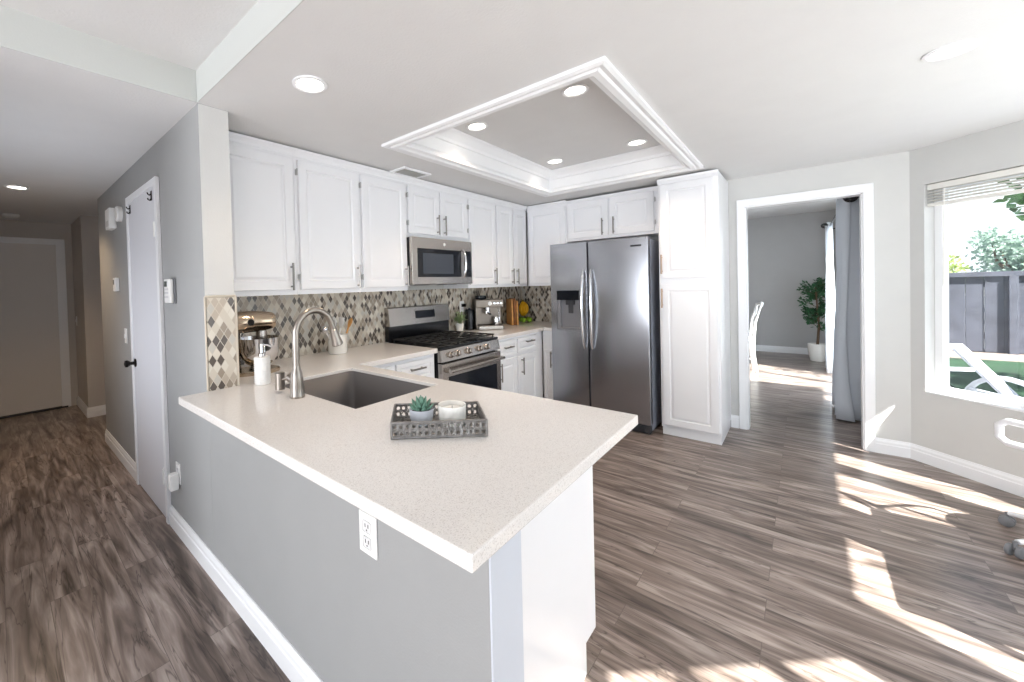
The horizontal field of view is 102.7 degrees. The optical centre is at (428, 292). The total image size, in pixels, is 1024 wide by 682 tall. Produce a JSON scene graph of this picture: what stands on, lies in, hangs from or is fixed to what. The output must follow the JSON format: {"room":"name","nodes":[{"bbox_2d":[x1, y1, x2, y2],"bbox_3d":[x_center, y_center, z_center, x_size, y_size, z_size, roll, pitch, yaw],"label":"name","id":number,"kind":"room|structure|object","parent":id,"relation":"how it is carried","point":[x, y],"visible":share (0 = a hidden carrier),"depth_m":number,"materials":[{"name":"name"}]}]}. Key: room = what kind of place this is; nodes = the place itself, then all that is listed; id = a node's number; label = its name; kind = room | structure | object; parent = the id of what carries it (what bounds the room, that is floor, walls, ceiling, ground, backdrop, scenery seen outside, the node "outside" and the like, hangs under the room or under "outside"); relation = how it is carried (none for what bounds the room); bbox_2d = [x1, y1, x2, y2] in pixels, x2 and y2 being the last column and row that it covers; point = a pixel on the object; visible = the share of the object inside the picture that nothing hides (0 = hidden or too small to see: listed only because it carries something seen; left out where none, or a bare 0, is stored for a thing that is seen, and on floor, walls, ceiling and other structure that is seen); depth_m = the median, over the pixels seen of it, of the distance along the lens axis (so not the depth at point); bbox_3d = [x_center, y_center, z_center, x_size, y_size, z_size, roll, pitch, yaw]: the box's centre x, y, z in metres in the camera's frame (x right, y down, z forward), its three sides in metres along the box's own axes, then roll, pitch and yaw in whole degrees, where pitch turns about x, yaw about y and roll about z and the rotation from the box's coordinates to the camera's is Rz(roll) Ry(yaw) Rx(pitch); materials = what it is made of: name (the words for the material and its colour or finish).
{"room":"kitchen","nodes":[
{"label":"kitchen","id":0,"kind":"room"},
{"bbox_2d":[0,219,77,405],"bbox_3d":[-4.919,0.196,4.767,0.120,2.500,1.100,-1,1,43],"label":"wall","id":1,"kind":"structure","parent":0,"point":[8,228],"depth_m":5.08,"materials":[{"name":"grey paint"}]},
{"bbox_2d":[0,236,70,418],"bbox_3d":[-4.884,0.395,4.736,0.090,2.100,0.970,-1,1,43],"label":"door","id":2,"kind":"structure","parent":1,"relation":"in","point":[34,337],"depth_m":4.86,"materials":[{"name":"white paint"}]},
{"bbox_2d":[71,215,105,407],"bbox_3d":[-3.640,0.146,5.659,1.100,2.500,1.950,-1,1,43],"label":"wall","id":3,"kind":"structure","parent":0,"point":[84,230],"depth_m":4.65,"materials":[{"name":"grey paint"}]},
{"bbox_2d":[77,396,87,416],"bbox_3d":[-4.173,1.367,4.864,0.820,0.115,0.015,-1,1,43],"label":"baseboard","id":4,"kind":"structure","parent":3,"relation":"attached to","point":[80,403],"depth_m":4.83,"materials":[{"name":"white wood"}]},
{"bbox_2d":[87,405,105,417],"bbox_3d":[-3.221,1.334,5.276,0.015,0.115,1.915,-1,1,43],"label":"baseboard","id":5,"kind":"structure","parent":3,"relation":"attached to","point":[100,410],"depth_m":4.63,"materials":[{"name":"white wood"}]},
{"bbox_2d":[81,200,97,215],"bbox_3d":[-3.484,-0.995,4.231,1.091,0.220,0.139,-1,1,43],"label":"ceiling","id":6,"kind":"structure","parent":0,"point":[92,210],"depth_m":4.36,"materials":[{"name":"paint"}]},
{"bbox_2d":[0,0,257,69],"bbox_3d":[-1.758,-1.069,-0.951,2.965,0.150,5.100,-1,1,43],"label":"ceiling","id":7,"kind":"structure","parent":0,"point":[185,33],"depth_m":1.56,"materials":[{"name":"paint"}]},
{"bbox_2d":[198,103,236,390],"bbox_3d":[-1.035,-0.219,1.989,0.009,1.384,0.138,-1,1,43],"label":"wall","id":8,"kind":"structure","parent":0,"point":[213,122],"depth_m":1.99,"materials":[{"name":"paint"}]},
{"bbox_2d":[0,4,196,102],"bbox_3d":[-1.480,-0.968,1.522,0.004,0.150,1.096,-1,1,43],"label":"ceiling beam","id":9,"kind":"structure","parent":8,"relation":"attached to","point":[20,31],"depth_m":1.64,"materials":[{"name":"grey paint"}]},
{"bbox_2d":[203,295,239,391],"bbox_3d":[-1.022,0.242,1.998,0.015,0.462,0.156,-1,1,43],"label":"trim","id":10,"kind":"structure","parent":8,"relation":"attached to","point":[212,296],"depth_m":2.00,"materials":[{"name":"beige tile"}]},
{"bbox_2d":[97,103,491,681],"bbox_3d":[-1.447,0.092,2.385,4.389,2.600,0.139,-1,1,43],"label":"wall","id":11,"kind":"structure","parent":0,"point":[411,613],"depth_m":1.52,"materials":[{"name":"grey paint"}]},
{"bbox_2d":[105,208,116,230],"bbox_3d":[-2.590,-0.600,3.287,0.170,0.165,0.051,-1,1,43],"label":"door chime","id":12,"kind":"object","parent":11,"relation":"attached to","point":[110,223],"visible":0.92,"depth_m":3.23,"materials":[{"name":"white plastic"}]},
{"bbox_2d":[114,206,122,221],"bbox_3d":[-2.396,-0.610,3.114,0.120,0.120,0.038,-1,1,43],"label":"siren","id":13,"kind":"object","parent":11,"relation":"attached to","point":[118,211],"visible":1,"depth_m":3.09,"materials":[{"name":"white plastic"}]},
{"bbox_2d":[105,429,135,480],"bbox_3d":[-2.612,1.349,3.414,1.259,0.115,0.015,-1,1,43],"label":"baseboard","id":14,"kind":"structure","parent":11,"relation":"attached to","point":[123,456],"depth_m":3.34,"materials":[{"name":"white wood"}]},
{"bbox_2d":[124,176,170,523],"bbox_3d":[-1.899,0.354,2.664,0.795,2.090,0.082,-1,1,43],"label":"door","id":15,"kind":"structure","parent":11,"relation":"in","point":[143,225],"depth_m":2.63,"materials":[{"name":"white paint"}]},
{"bbox_2d":[164,278,176,303],"bbox_3d":[-1.456,-0.011,2.272,0.122,0.144,0.032,-1,1,43],"label":"alarm keypad","id":16,"kind":"object","parent":11,"relation":"attached to","point":[169,284],"visible":1,"depth_m":2.24,"materials":[{"name":"grey plastic"}]},
{"bbox_2d":[176,461,180,484],"bbox_3d":[-1.436,1.033,2.312,0.076,0.116,0.010,-1,1,43],"label":"wall outlet","id":17,"kind":"object","parent":11,"relation":"attached to","point":[178,467],"visible":0.66,"depth_m":2.29,"materials":[{"name":"white plastic"}]},
{"bbox_2d":[168,472,178,491],"bbox_3d":[-1.448,1.072,2.290,0.052,0.090,0.042,-1,1,43],"label":"plug adapter","id":18,"kind":"object","parent":17,"relation":"attached to","point":[173,478],"visible":1,"depth_m":2.27,"materials":[{"name":"white plastic"}]},
{"bbox_2d":[169,505,322,681],"bbox_3d":[-0.707,1.327,1.644,2.318,0.115,0.015,-1,1,43],"label":"baseboard","id":19,"kind":"structure","parent":11,"relation":"attached to","point":[293,665],"depth_m":1.68,"materials":[{"name":"white wood"}]},
{"bbox_2d":[196,0,303,102],"bbox_3d":[0.133,-0.999,0.775,3.385,0.150,0.004,-1,1,43],"label":"trim","id":20,"kind":"structure","parent":11,"relation":"attached to","point":[264,16],"depth_m":1.57,"materials":[{"name":"grey paint"}]},
{"bbox_2d":[359,509,377,559],"bbox_3d":[-0.168,0.671,1.120,0.076,0.116,0.010,-1,1,43],"label":"wall outlet","id":21,"kind":"object","parent":11,"relation":"attached to","point":[367,523],"visible":0.99,"depth_m":1.11,"materials":[{"name":"white plastic"}]},
{"bbox_2d":[362,519,370,534],"bbox_3d":[-0.170,0.649,1.118,0.034,0.032,0.005,-1,1,43],"label":"receptacle","id":22,"kind":"object","parent":21,"relation":"attached to","point":[366,523],"depth_m":1.12,"materials":[{"name":"white plastic"}]},
{"bbox_2d":[363,535,371,550],"bbox_3d":[-0.169,0.693,1.119,0.034,0.032,0.005,-1,1,43],"label":"receptacle","id":23,"kind":"object","parent":21,"relation":"attached to","point":[367,539],"depth_m":1.12,"materials":[{"name":"white plastic"}]},
{"bbox_2d":[489,530,523,681],"bbox_3d":[0.181,0.935,0.899,0.004,0.876,0.124,-1,1,43],"label":"trim","id":24,"kind":"structure","parent":11,"relation":"attached to","point":[505,566],"depth_m":0.89,"materials":[{"name":"white paint"}]},
{"bbox_2d":[237,285,520,364],"bbox_3d":[-0.101,0.029,3.924,0.129,2.600,3.951,-1,1,43],"label":"wall","id":25,"kind":"structure","parent":0,"point":[366,309],"depth_m":3.28,"materials":[{"name":"tile"}]},
{"bbox_2d":[229,131,296,296],"bbox_3d":[-1.111,-0.445,2.482,0.375,0.928,0.488,-1,1,43],"label":"upper cabinet","id":26,"kind":"object","parent":25,"relation":"attached to","point":[261,171],"visible":0.73,"depth_m":2.40,"materials":[{"name":"white wood"}]},
{"bbox_2d":[293,148,360,294],"bbox_3d":[-0.773,-0.461,2.847,0.375,0.928,0.505,-1,1,43],"label":"upper cabinet","id":27,"kind":"object","parent":25,"relation":"attached to","point":[326,203],"visible":0.85,"depth_m":2.72,"materials":[{"name":"white wood"}]},
{"bbox_2d":[357,164,408,291],"bbox_3d":[-0.439,-0.476,3.207,0.375,0.928,0.476,-1,1,43],"label":"upper cabinet","id":28,"kind":"object","parent":25,"relation":"attached to","point":[381,193],"visible":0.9,"depth_m":3.08,"materials":[{"name":"white wood"}]},
{"bbox_2d":[405,177,468,241],"bbox_3d":[-0.004,-0.715,3.678,0.375,0.490,0.818,-1,1,43],"label":"upper cabinet","id":29,"kind":"object","parent":25,"relation":"attached to","point":[433,210],"visible":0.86,"depth_m":3.53,"materials":[{"name":"white wood"}]},
{"bbox_2d":[407,236,471,285],"bbox_3d":[0.020,-0.268,3.643,0.449,0.396,0.804,-1,1,43],"label":"microwave","id":30,"kind":"object","parent":29,"relation":"attached to","point":[430,261],"visible":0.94,"depth_m":3.46,"materials":[{"name":"grey metal"}]},
{"bbox_2d":[444,192,497,288],"bbox_3d":[0.444,-0.516,4.158,0.375,0.928,0.481,-1,1,43],"label":"upper cabinet","id":31,"kind":"object","parent":25,"relation":"attached to","point":[481,235],"visible":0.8,"depth_m":4.04,"materials":[{"name":"white wood"}]},
{"bbox_2d":[494,199,526,286],"bbox_3d":[0.830,-0.533,4.573,0.375,0.928,0.651,-1,1,43],"label":"upper cabinet","id":32,"kind":"object","parent":25,"relation":"attached to","point":[510,218],"visible":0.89,"depth_m":4.43,"materials":[{"name":"white wood"}]},
{"bbox_2d":[0,351,1023,681],"bbox_3d":[0.127,1.367,3.749,9.000,0.080,14.200,-1,1,43],"label":"floor","id":33,"kind":"structure","parent":0,"point":[786,549],"depth_m":1.97,"materials":[{"name":"laminate"}]},
{"bbox_2d":[373,354,434,377],"bbox_3d":[-0.395,0.914,3.031,0.655,0.877,0.744,-1,1,43],"label":"base cabinet","id":34,"kind":"object","parent":33,"relation":"on","point":[423,365],"visible":0.18,"depth_m":2.94,"materials":[{"name":"white wood"}]},
{"bbox_2d":[384,304,504,389],"bbox_3d":[0.171,0.707,3.573,0.730,1.182,0.806,-1,1,43],"label":"gas range","id":35,"kind":"object","parent":33,"relation":"on","point":[474,358],"visible":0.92,"depth_m":3.51,"materials":[{"name":"silver metal"}]},
{"bbox_2d":[389,333,497,350],"bbox_3d":[0.145,0.423,3.585,0.595,0.019,0.806,-1,1,43],"label":"cooktop","id":36,"kind":"object","parent":35,"relation":"in","point":[487,339],"depth_m":3.43,"materials":[{"name":"black metal"}]},
{"bbox_2d":[434,350,493,378],"bbox_3d":[0.130,0.866,3.617,0.608,0.865,0.806,-1,1,43],"label":"oven","id":37,"kind":"object","parent":35,"relation":"in","point":[437,363],"depth_m":3.12,"materials":[{"name":"silver metal"}]},
{"bbox_2d":[497,337,517,392],"bbox_3d":[0.550,0.871,4.050,0.655,0.877,0.373,-1,1,43],"label":"base cabinet","id":38,"kind":"object","parent":33,"relation":"on","point":[508,348],"visible":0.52,"depth_m":3.87,"materials":[{"name":"white wood"}]},
{"bbox_2d":[515,331,542,397],"bbox_3d":[0.865,0.857,4.388,0.655,0.877,0.549,-1,1,43],"label":"base cabinet","id":39,"kind":"object","parent":33,"relation":"on","point":[529,346],"visible":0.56,"depth_m":4.17,"materials":[{"name":"white wood"}]},
{"bbox_2d":[452,321,551,339],"bbox_3d":[0.968,0.397,4.427,0.763,0.035,1.541,-1,1,43],"label":"countertop","id":40,"kind":"structure","parent":39,"relation":"on","point":[509,331],"depth_m":4.25,"materials":[{"name":"stone"}]},
{"bbox_2d":[454,311,465,330],"bbox_3d":[0.328,0.292,4.169,0.162,0.216,0.162,-1,1,43],"label":"herb plant","id":41,"kind":"object","parent":40,"relation":"on","point":[459,326],"visible":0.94,"depth_m":4.14,"materials":[{"name":"green plant"}]},
{"bbox_2d":[465,308,473,329],"bbox_3d":[0.441,0.276,4.320,0.098,0.238,0.098,-1,1,43],"label":"coffee canister","id":42,"kind":"object","parent":40,"relation":"on","point":[469,322],"visible":1,"depth_m":4.28,"materials":[{"name":"black metal"}]},
{"bbox_2d":[472,295,503,329],"bbox_3d":[0.651,0.207,4.355,0.300,0.363,0.316,-2,1,-5],"label":"espresso machine","id":43,"kind":"object","parent":40,"relation":"on","point":[487,312],"visible":0.99,"depth_m":4.32,"materials":[{"name":"silver metal"}]},
{"bbox_2d":[478,325,502,329],"bbox_3d":[0.663,0.367,4.274,0.260,0.038,0.045,-2,1,-5],"label":"drip tray","id":44,"kind":"object","parent":43,"relation":"on","point":[480,327],"depth_m":4.25,"materials":[{"name":"silver metal"}]},
{"bbox_2d":[506,299,513,324],"bbox_3d":[0.961,0.223,4.756,0.020,0.300,0.200,-2,1,-7],"label":"cutting board","id":45,"kind":"object","parent":40,"relation":"on","point":[509,302],"visible":1,"depth_m":4.73,"materials":[{"name":"brown wood"}]},
{"bbox_2d":[509,298,515,324],"bbox_3d":[0.993,0.216,4.768,0.020,0.310,0.200,-2,1,-7],"label":"cutting board","id":46,"kind":"object","parent":40,"relation":"on","point":[514,300],"visible":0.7,"depth_m":4.67,"materials":[{"name":"brown wood"}]},
{"label":"lime","id":47,"kind":"object","parent":40,"relation":"on","visible":0},
{"bbox_2d":[519,300,528,315],"bbox_3d":[1.186,0.189,5.012,0.124,0.205,0.066,-2,1,-10],"label":"banana bunch","id":48,"kind":"object","parent":47,"relation":"on","point":[523,308],"visible":1,"depth_m":5.00,"materials":[{"name":"yellow food"}]},
{"bbox_2d":[543,331,552,399],"bbox_3d":[1.499,0.837,4.556,0.150,0.877,0.655,-1,1,43],"label":"base cabinet","id":49,"kind":"object","parent":33,"relation":"on","point":[547,335],"visible":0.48,"depth_m":4.36,"materials":[{"name":"white wood"}]},
{"bbox_2d":[521,466,595,681],"bbox_3d":[-0.370,0.931,1.986,2.114,0.877,0.716,-1,1,43],"label":"base cabinet","id":50,"kind":"object","parent":33,"relation":"on","point":[557,545],"visible":0.04,"depth_m":1.28,"materials":[{"name":"white wood"}]},
{"bbox_2d":[179,342,637,572],"bbox_3d":[-0.156,0.466,2.120,2.254,0.035,1.740,-1,1,43],"label":"countertop","id":51,"kind":"structure","parent":50,"relation":"on","point":[462,499],"depth_m":1.20,"materials":[{"name":"stone"}]},
{"bbox_2d":[237,311,279,376],"bbox_3d":[-1.040,0.286,2.375,0.309,0.364,0.258,-2,1,-2],"label":"stand mixer","id":52,"kind":"object","parent":51,"relation":"on","point":[259,322],"visible":0.62,"depth_m":2.32,"materials":[{"name":"silver metal"}]},
{"bbox_2d":[239,335,279,369],"bbox_3d":[-1.001,0.352,2.389,0.235,0.181,0.236,-2,1,-39],"label":"mixing bowl","id":53,"kind":"object","parent":52,"relation":"on","point":[249,348],"depth_m":2.31,"materials":[{"name":"silver metal"}]},
{"bbox_2d":[254,344,271,384],"bbox_3d":[-0.856,0.365,2.078,0.080,0.206,0.080,-1,1,43],"label":"soap dispenser","id":54,"kind":"object","parent":51,"relation":"on","point":[262,369],"visible":1,"depth_m":2.05,"materials":[{"name":"white plastic"}]},
{"bbox_2d":[254,355,270,384],"bbox_3d":[-0.855,0.397,2.078,0.080,0.142,0.080,-1,1,43],"label":"bottle","id":55,"kind":"object","parent":54,"relation":"attached to","point":[262,369],"depth_m":2.05,"materials":[{"name":"white plastic"}]},
{"bbox_2d":[275,307,342,398],"bbox_3d":[-0.565,0.264,1.922,0.191,0.398,0.280,-1,1,43],"label":"faucet","id":56,"kind":"object","parent":51,"relation":"on","point":[295,377],"visible":1,"depth_m":1.80,"materials":[{"name":"silver metal"}]},
{"bbox_2d":[328,333,347,354],"bbox_3d":[-0.672,0.376,2.996,0.139,0.144,0.140,-1,1,43],"label":"utensil crock","id":57,"kind":"object","parent":51,"relation":"on","point":[342,349],"visible":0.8,"depth_m":2.94,"materials":[{"name":"white ceramic"}]},
{"bbox_2d":[285,371,430,408],"bbox_3d":[-0.371,0.602,2.023,0.689,0.259,0.487,-1,1,43],"label":"sink","id":58,"kind":"object","parent":51,"relation":"in","point":[353,389],"visible":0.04,"depth_m":2.31,"materials":[{"name":"grey metal"}]},
{"bbox_2d":[390,401,487,439],"bbox_3d":[0.033,0.428,1.370,0.308,0.055,0.208,-2,1,-1],"label":"woven tray","id":59,"kind":"object","parent":51,"relation":"on","point":[404,430],"visible":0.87,"depth_m":1.27,"materials":[{"name":"metal"}]},
{"bbox_2d":[409,395,433,426],"bbox_3d":[-0.023,0.402,1.381,0.085,0.094,0.085,-1,1,43],"label":"succulent","id":60,"kind":"object","parent":59,"relation":"on","point":[421,409],"visible":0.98,"depth_m":1.36,"materials":[{"name":"green plant"}]},
{"bbox_2d":[409,405,433,426],"bbox_3d":[-0.023,0.421,1.381,0.084,0.055,0.084,-1,1,43],"label":"pot","id":61,"kind":"object","parent":60,"relation":"attached to","point":[417,413],"depth_m":1.35,"materials":[{"name":"grey ceramic"}]},
{"bbox_2d":[438,400,465,426],"bbox_3d":[0.082,0.413,1.381,0.097,0.066,0.097,-1,1,43],"label":"candle holder","id":62,"kind":"object","parent":59,"relation":"on","point":[448,409],"visible":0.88,"depth_m":1.35,"materials":[{"name":"white ceramic"}]},
{"bbox_2d":[550,236,661,433],"bbox_3d":[1.836,0.375,4.112,0.918,1.773,0.796,-1,1,43],"label":"refrigerator","id":63,"kind":"object","parent":33,"relation":"on","point":[605,294],"visible":0.87,"depth_m":3.81,"materials":[{"name":"grey metal"}]},
{"bbox_2d":[657,169,730,444],"bbox_3d":[2.429,0.123,3.674,0.445,2.285,0.639,-1,1,43],"label":"pantry cabinet","id":64,"kind":"object","parent":33,"relation":"on","point":[693,224],"visible":1,"depth_m":3.46,"materials":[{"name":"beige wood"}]},
{"bbox_2d":[749,302,762,372],"bbox_3d":[4.734,0.647,6.112,0.547,1.033,0.420,-1,1,33],"label":"dining chair","id":65,"kind":"object","parent":33,"relation":"on","point":[752,354],"visible":0.58,"depth_m":5.88,"materials":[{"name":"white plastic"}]},
{"bbox_2d":[797,276,835,361],"bbox_3d":[6.345,0.419,6.601,0.437,1.381,0.569,-2,1,-6],"label":"potted tree","id":66,"kind":"object","parent":33,"relation":"on","point":[816,351],"visible":0.9,"depth_m":6.56,"materials":[{"name":"green plant"}]},
{"bbox_2d":[994,418,1023,558],"bbox_3d":[3.159,0.800,1.895,0.694,0.952,0.669,-2,1,0],"label":"office chair","id":67,"kind":"object","parent":33,"relation":"on","point":[1007,519],"visible":1,"depth_m":2.00,"materials":[{"name":"white plastic"}]},
{"bbox_2d":[0,0,1023,223],"bbox_3d":[-0.318,-1.063,3.166,8.820,0.220,5.090,-1,1,43],"label":"ceiling","id":68,"kind":"structure","parent":0,"point":[750,88],"depth_m":1.83,"materials":[{"name":"paint"}]},
{"bbox_2d":[4,185,29,189],"bbox_3d":[-3.381,-0.867,3.313,0.150,0.009,0.150,-1,1,43],"label":"recessed light","id":69,"kind":"object","parent":68,"relation":"in","point":[18,187],"visible":1,"depth_m":3.31,"materials":[{"name":"white"}]},
{"bbox_2d":[292,75,326,92],"bbox_3d":[-0.522,-0.918,1.780,0.150,0.009,0.150,-1,1,43],"label":"recessed light","id":70,"kind":"object","parent":68,"relation":"in","point":[304,83],"visible":1,"depth_m":1.77,"materials":[{"name":"white plastic"}]},
{"bbox_2d":[389,166,430,178],"bbox_3d":[-0.139,-0.951,3.196,0.170,0.012,0.300,-1,1,43],"label":"ceiling vent","id":71,"kind":"object","parent":68,"relation":"in","point":[405,171],"visible":1,"depth_m":3.17,"materials":[{"name":"white metal"}]},
{"bbox_2d":[382,56,703,196],"bbox_3d":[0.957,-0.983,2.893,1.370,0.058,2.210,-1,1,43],"label":"trim","id":72,"kind":"structure","parent":68,"relation":"attached to","point":[601,71],"depth_m":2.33,"materials":[{"name":"white wood"}]},
{"bbox_2d":[432,128,671,180],"bbox_3d":[0.953,-1.139,2.890,1.179,0.084,2.019,-1,1,43],"label":"trim","id":73,"kind":"structure","parent":68,"relation":"attached to","point":[453,136],"depth_m":3.46,"materials":[{"name":"white"}]},
{"bbox_2d":[921,39,980,61],"bbox_3d":[2.136,-0.988,1.649,0.150,0.009,0.150,-1,1,43],"label":"recessed light","id":74,"kind":"object","parent":68,"relation":"in","point":[957,48],"visible":1,"depth_m":1.64,"materials":[{"name":"white plastic"}]},
{"bbox_2d":[454,77,660,169],"bbox_3d":[0.951,-1.213,2.889,1.280,0.059,2.120,-1,1,43],"label":"ceiling","id":75,"kind":"structure","parent":0,"point":[589,126],"depth_m":2.91,"materials":[{"name":"paint"}]},
{"bbox_2d":[466,122,487,130],"bbox_3d":[0.340,-1.159,2.811,0.150,0.009,0.150,-1,1,43],"label":"recessed light","id":76,"kind":"object","parent":75,"relation":"in","point":[474,126],"visible":1,"depth_m":2.81,"materials":[{"name":"white"}]},
{"bbox_2d":[561,83,588,96],"bbox_3d":[0.846,-1.165,2.323,0.150,0.009,0.150,-1,1,43],"label":"recessed light","id":77,"kind":"object","parent":75,"relation":"in","point":[574,90],"visible":1,"depth_m":2.32,"materials":[{"name":"white"}]},
{"bbox_2d":[627,139,647,145],"bbox_3d":[1.669,-1.202,3.224,0.150,0.009,0.150,-1,1,43],"label":"recessed light","id":78,"kind":"object","parent":75,"relation":"in","point":[636,142],"visible":1,"depth_m":3.22,"materials":[{"name":"white plastic"}]},
{"bbox_2d":[521,151,910,442],"bbox_3d":[2.441,-0.044,4.171,3.279,2.600,0.129,-1,1,43],"label":"wall","id":79,"kind":"structure","parent":0,"point":[889,174],"depth_m":3.11,"materials":[{"name":"paint"}]},
{"bbox_2d":[526,200,570,285],"bbox_3d":[1.464,-0.553,4.705,0.486,0.928,0.400,-1,1,43],"label":"upper cabinet","id":80,"kind":"object","parent":79,"relation":"attached to","point":[547,222],"visible":0.7,"depth_m":4.59,"materials":[{"name":"white wood"}]},
{"bbox_2d":[566,186,658,242],"bbox_3d":[1.966,-0.787,4.207,0.929,0.440,0.431,-1,1,43],"label":"upper cabinet","id":81,"kind":"object","parent":79,"relation":"attached to","point":[632,213],"visible":0.87,"depth_m":4.05,"materials":[{"name":"white wood"}]},
{"bbox_2d":[731,415,739,427],"bbox_3d":[2.856,1.195,3.750,0.060,0.115,0.015,-1,1,43],"label":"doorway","id":82,"kind":"structure","parent":79,"relation":"in","point":[734,418],"depth_m":3.75,"materials":[{"name":"white"}]},
{"bbox_2d":[736,183,875,451],"bbox_3d":[3.209,0.197,3.474,0.846,2.100,0.156,-1,1,43],"label":"trim","id":83,"kind":"structure","parent":79,"relation":"attached to","point":[865,192],"depth_m":3.22,"materials":[{"name":"white wood"}]},
{"bbox_2d":[876,437,910,458],"bbox_3d":[3.561,1.187,3.096,0.192,0.115,0.015,-1,1,43],"label":"baseboard","id":84,"kind":"structure","parent":79,"relation":"attached to","point":[884,446],"depth_m":3.09,"materials":[{"name":"white wood"}]},
{"bbox_2d":[747,199,835,218],"bbox_3d":[3.755,-1.368,6.402,4.150,0.100,5.010,-1,1,43],"label":"ceiling","id":85,"kind":"structure","parent":0,"point":[825,205],"depth_m":6.67,"materials":[{"name":"paint"}]},
{"bbox_2d":[748,210,835,347],"bbox_3d":[5.534,-0.197,8.302,4.150,2.600,0.120,-1,1,43],"label":"wall","id":86,"kind":"structure","parent":0,"point":[784,251],"depth_m":7.33,"materials":[{"name":"paint"}]},
{"bbox_2d":[755,345,808,354],"bbox_3d":[5.521,1.047,8.274,4.150,0.115,0.015,-1,1,43],"label":"baseboard","id":87,"kind":"structure","parent":86,"relation":"attached to","point":[781,349],"depth_m":7.38,"materials":[{"name":"white wood"}]},
{"bbox_2d":[909,120,1023,477],"bbox_3d":[3.710,-0.042,2.056,0.140,2.600,1.923,-2,1,-2],"label":"wall","id":88,"kind":"structure","parent":0,"point":[963,429],"depth_m":2.83,"materials":[{"name":"paint"}]},
{"bbox_2d":[911,443,1023,497],"bbox_3d":[3.666,1.202,2.074,0.015,0.115,1.923,-2,1,-2],"label":"baseboard","id":89,"kind":"structure","parent":88,"relation":"attached to","point":[1007,482],"depth_m":2.70,"materials":[{"name":"white wood"}]},
{"bbox_2d":[926,174,1023,411],"bbox_3d":[3.682,-0.026,2.625,0.125,1.510,0.615,-2,1,-2],"label":"window","id":90,"kind":"structure","parent":88,"relation":"in","point":[942,388],"depth_m":2.89,"materials":[{"name":"white"}]},
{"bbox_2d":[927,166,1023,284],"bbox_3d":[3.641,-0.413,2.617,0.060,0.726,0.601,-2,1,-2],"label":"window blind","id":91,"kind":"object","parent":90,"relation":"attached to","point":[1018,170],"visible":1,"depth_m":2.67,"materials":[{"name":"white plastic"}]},
{"bbox_3d":[5.394,-0.138,5.014,0.120,2.600,5.130,-1,1,43],"label":"wall","id":92,"kind":"structure","parent":0,"visible":0},
{"bbox_2d":[821,214,835,228],"bbox_3d":[5.204,-0.927,5.216,2.386,0.075,0.241,-2,1,-43],"label":"curtain rod","id":93,"kind":"object","parent":92,"relation":"attached to","point":[823,225],"visible":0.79,"depth_m":5.62,"materials":[{"name":"black metal"}]},
{"bbox_2d":[825,222,834,373],"bbox_3d":[5.817,0.059,5.836,0.106,2.125,0.569,-1,1,43],"label":"sheer curtain","id":94,"kind":"object","parent":93,"relation":"hanging from","point":[830,281],"visible":0.89,"depth_m":5.68,"materials":[{"name":"fabric"}]},
{"bbox_2d":[843,196,858,202],"bbox_3d":[4.180,-0.897,3.953,0.202,0.102,0.850,-1,1,43],"label":"curtain rod","id":95,"kind":"object","parent":92,"relation":"attached to","point":[850,199],"visible":0.42,"depth_m":3.69,"materials":[{"name":"black metal"}]},
{"bbox_2d":[832,198,860,421],"bbox_3d":[4.207,0.104,4.015,0.260,2.185,0.734,-1,1,43],"label":"curtain","id":96,"kind":"object","parent":95,"relation":"hanging from","point":[846,372],"visible":0.73,"depth_m":3.82,"materials":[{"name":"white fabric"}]},
{"label":"outside","id":97,"kind":"structure","parent":0,"visible":0},
{"bbox_3d":[23.663,1.018,-3.236,39.800,0.180,54.000,-1,1,43],"label":"ground","id":98,"kind":"structure","parent":97,"visible":0},
{"bbox_2d":[949,255,970,272],"bbox_3d":[12.880,0.020,10.093,1.335,1.956,1.322,-1,1,43],"label":"tree","id":99,"kind":"object","parent":98,"relation":"on","point":[956,265],"visible":0.06,"depth_m":9.98,"materials":[{"name":"green plant"}]},
{"bbox_2d":[949,350,1023,361],"bbox_3d":[14.183,1.059,3.382,14.700,0.024,1.600,-1,1,43],"label":"gravel","id":100,"kind":"object","parent":98,"relation":"on","point":[996,356],"depth_m":7.03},
{"bbox_2d":[949,271,1023,354],"bbox_3d":[13.440,0.316,4.355,13.100,1.480,0.180,-1,1,43],"label":"wooden fence","id":101,"kind":"object","parent":100,"relation":"on","point":[986,309],"visible":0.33,"depth_m":7.33,"materials":[{"name":"grey wood"}]},
{"bbox_2d":[949,358,1023,397],"bbox_3d":[11.463,1.169,1.408,12.000,0.019,5.000,-1,1,43],"label":"lawn","id":102,"kind":"structure","parent":98,"relation":"on","point":[957,379],"depth_m":5.84,"materials":[{"name":"green plant"}]},
{"bbox_2d":[992,177,1023,220],"bbox_3d":[7.961,-0.947,3.635,3.132,4.351,2.807,-1,1,17],"label":"leafy tree","id":103,"kind":"object","parent":102,"relation":"on","point":[1015,198],"visible":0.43,"depth_m":4.77,"materials":[{"name":"green plant"}]},
{"bbox_2d":[949,343,1023,400],"bbox_3d":[4.990,0.930,3.511,0.728,0.783,1.548,-1,1,15],"label":"lounger","id":104,"kind":"object","parent":98,"relation":"on","point":[997,383],"visible":0.3,"depth_m":3.88,"materials":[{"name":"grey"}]},
{"bbox_2d":[965,226,1023,271],"bbox_3d":[16.524,-0.527,11.204,1.866,2.794,1.979,-2,1,-25],"label":"tree","id":105,"kind":"object","parent":98,"relation":"on","point":[1007,262],"visible":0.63,"depth_m":11.38,"materials":[{"name":"green plant"}]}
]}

